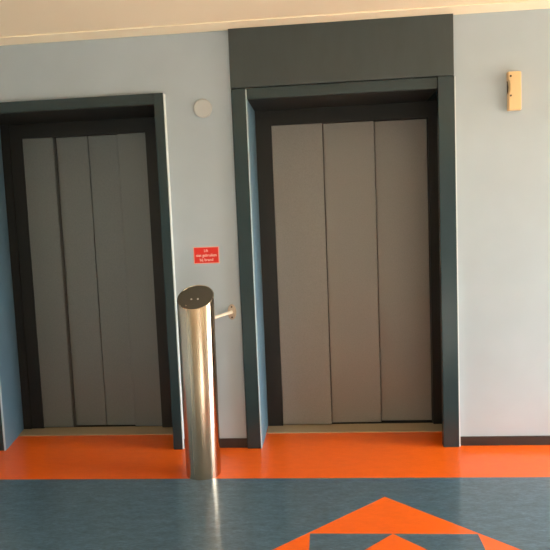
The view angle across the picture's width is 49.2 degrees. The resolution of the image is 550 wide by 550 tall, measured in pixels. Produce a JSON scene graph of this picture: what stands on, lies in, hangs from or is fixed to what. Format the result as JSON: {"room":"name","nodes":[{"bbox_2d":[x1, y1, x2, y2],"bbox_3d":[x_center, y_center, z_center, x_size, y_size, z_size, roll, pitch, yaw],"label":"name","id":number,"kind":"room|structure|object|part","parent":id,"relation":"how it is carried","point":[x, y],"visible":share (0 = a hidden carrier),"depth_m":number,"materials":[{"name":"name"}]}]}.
{"room":"elevator lobby","nodes":[
{"label":"elevator lobby","id":0,"kind":"room"},
{"bbox_2d":[0,0,520,36],"bbox_3d":[1.234,-1.417,0.298,9.500,0.120,7.450,-2,5,5],"label":"ceiling","id":1,"kind":"structure","parent":0,"point":[17,17],"depth_m":3.60,"materials":[{"name":"beige paint"}]},
{"bbox_2d":[0,8,549,438],"bbox_3d":[1.585,-0.277,4.008,9.500,2.832,0.236,-2,5,5],"label":"wall","id":2,"kind":"structure","parent":0,"point":[503,156],"depth_m":3.99,"materials":[{"name":"paint"}]},
{"bbox_2d":[0,93,183,450],"bbox_3d":[-1.408,0.000,4.477,1.500,2.441,0.661,-2,5,5],"label":"elevator","id":3,"kind":"object","parent":2,"relation":"attached to","point":[89,336],"visible":0.91,"depth_m":4.60,"materials":[{"name":"paint"}]},
{"bbox_3d":[-1.754,0.082,4.654,0.240,2.250,0.024,-2,5,5],"label":"door panel","id":4,"kind":"part","parent":3,"relation":"part of","materials":[{"name":"grey metal"}]},
{"bbox_3d":[-1.518,0.071,4.668,0.284,2.250,0.024,-2,5,5],"label":"door panel","id":5,"kind":"part","parent":3,"relation":"part of","materials":[{"name":"grey metal"}]},
{"bbox_3d":[-1.335,1.206,4.640,1.319,0.006,0.174,-2,5,5],"label":"sill","id":6,"kind":"part","parent":3,"relation":"part of","materials":[{"name":"gold metal"}]},
{"bbox_3d":[-1.231,0.062,4.644,0.280,2.250,0.024,-2,5,5],"label":"door panel","id":7,"kind":"part","parent":3,"relation":"part of","materials":[{"name":"grey metal"}]},
{"bbox_3d":[-1.027,0.058,4.597,0.219,2.250,0.024,-2,5,5],"label":"door panel","id":8,"kind":"part","parent":3,"relation":"part of","materials":[{"name":"grey metal"}]},
{"bbox_2d":[193,246,219,263],"bbox_3d":[-0.468,-0.135,4.088,0.178,0.116,0.005,-2,5,5],"label":"warning sign","id":9,"kind":"object","parent":2,"relation":"attached to","point":[202,255],"visible":1,"depth_m":4.09,"materials":[{"name":"red plastic"}]},
{"bbox_2d":[184,438,246,447],"bbox_3d":[-0.419,1.177,4.202,0.451,0.066,0.012,-2,5,5],"label":"baseboard","id":10,"kind":"structure","parent":2,"relation":"attached to","point":[224,442],"depth_m":4.18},
{"bbox_2d":[0,0,549,45],"bbox_3d":[1.514,-1.665,3.708,9.500,0.010,0.160,-2,5,5],"label":"trim","id":11,"kind":"structure","parent":2,"relation":"attached to","point":[523,4],"depth_m":3.81,"materials":[{"name":"beige"}]},
{"bbox_2d":[228,14,460,448],"bbox_3d":[0.549,-0.255,4.294,1.553,2.822,0.661,-2,5,5],"label":"elevator","id":12,"kind":"object","parent":2,"relation":"attached to","point":[346,193],"visible":0.97,"depth_m":4.41,"materials":[{"name":"paint"}]},
{"bbox_3d":[0.204,0.019,4.489,0.371,2.247,0.024,-2,5,5],"label":"door panel","id":13,"kind":"part","parent":12,"relation":"part of","materials":[{"name":"grey metal"}]},
{"bbox_3d":[0.418,-1.441,3.881,1.438,0.378,0.035,-2,5,5],"label":"overhead panel","id":14,"kind":"part","parent":12,"relation":"part of","materials":[{"name":"paint"}]},
{"bbox_3d":[0.573,-0.052,4.516,1.342,2.366,0.172,-2,5,5],"label":"landing frame","id":15,"kind":"part","parent":12,"relation":"part of","materials":[{"name":"black metal"}]},
{"bbox_3d":[0.580,0.004,4.487,0.371,2.247,0.024,-2,5,5],"label":"door panel","id":16,"kind":"part","parent":12,"relation":"part of","materials":[{"name":"grey metal"}]},
{"bbox_3d":[0.613,1.141,4.475,1.334,0.006,0.174,-2,5,5],"label":"sill","id":17,"kind":"part","parent":12,"relation":"part of","materials":[{"name":"gold metal"}]},
{"bbox_3d":[0.959,-0.011,4.485,0.377,2.247,0.024,-2,5,5],"label":"door panel","id":18,"kind":"part","parent":12,"relation":"part of","materials":[{"name":"grey metal"}]},
{"bbox_2d":[460,436,549,445],"bbox_3d":[3.805,1.039,3.844,5.138,0.062,0.012,-2,5,5],"label":"baseboard","id":19,"kind":"structure","parent":2,"relation":"attached to","point":[464,440],"depth_m":4.03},
{"bbox_2d":[506,71,520,110],"bbox_3d":[1.523,-1.167,3.810,0.092,0.239,0.048,-2,5,5],"label":"wall device","id":20,"kind":"object","parent":2,"relation":"attached to","point":[513,78],"visible":1,"depth_m":3.79,"materials":[{"name":"yellow plastic"}]},
{"bbox_2d":[0,426,549,549],"bbox_3d":[1.369,1.440,0.786,9.500,0.001,7.920,-2,5,5],"label":"floor","id":21,"kind":"structure","parent":0,"point":[365,490],"depth_m":3.44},
{"bbox_2d":[177,285,235,479],"bbox_3d":[-0.426,0.644,3.894,0.227,1.182,0.569,-1,5,14],"label":"post","id":22,"kind":"object","parent":21,"relation":"on","point":[195,303],"visible":1,"depth_m":3.65,"materials":[{"name":"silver metal"}]},
{"bbox_3d":[-0.488,0.141,3.683,0.213,0.128,0.213,-2,5,5],"label":"plate","id":23,"kind":"part","parent":22,"relation":"part of","materials":[{"name":"grey metal"}]},
{"bbox_3d":[-0.365,0.270,3.952,0.021,0.021,0.345,0,6,24],"label":"brace rod","id":24,"kind":"part","parent":22,"relation":"part of","materials":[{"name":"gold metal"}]}
]}

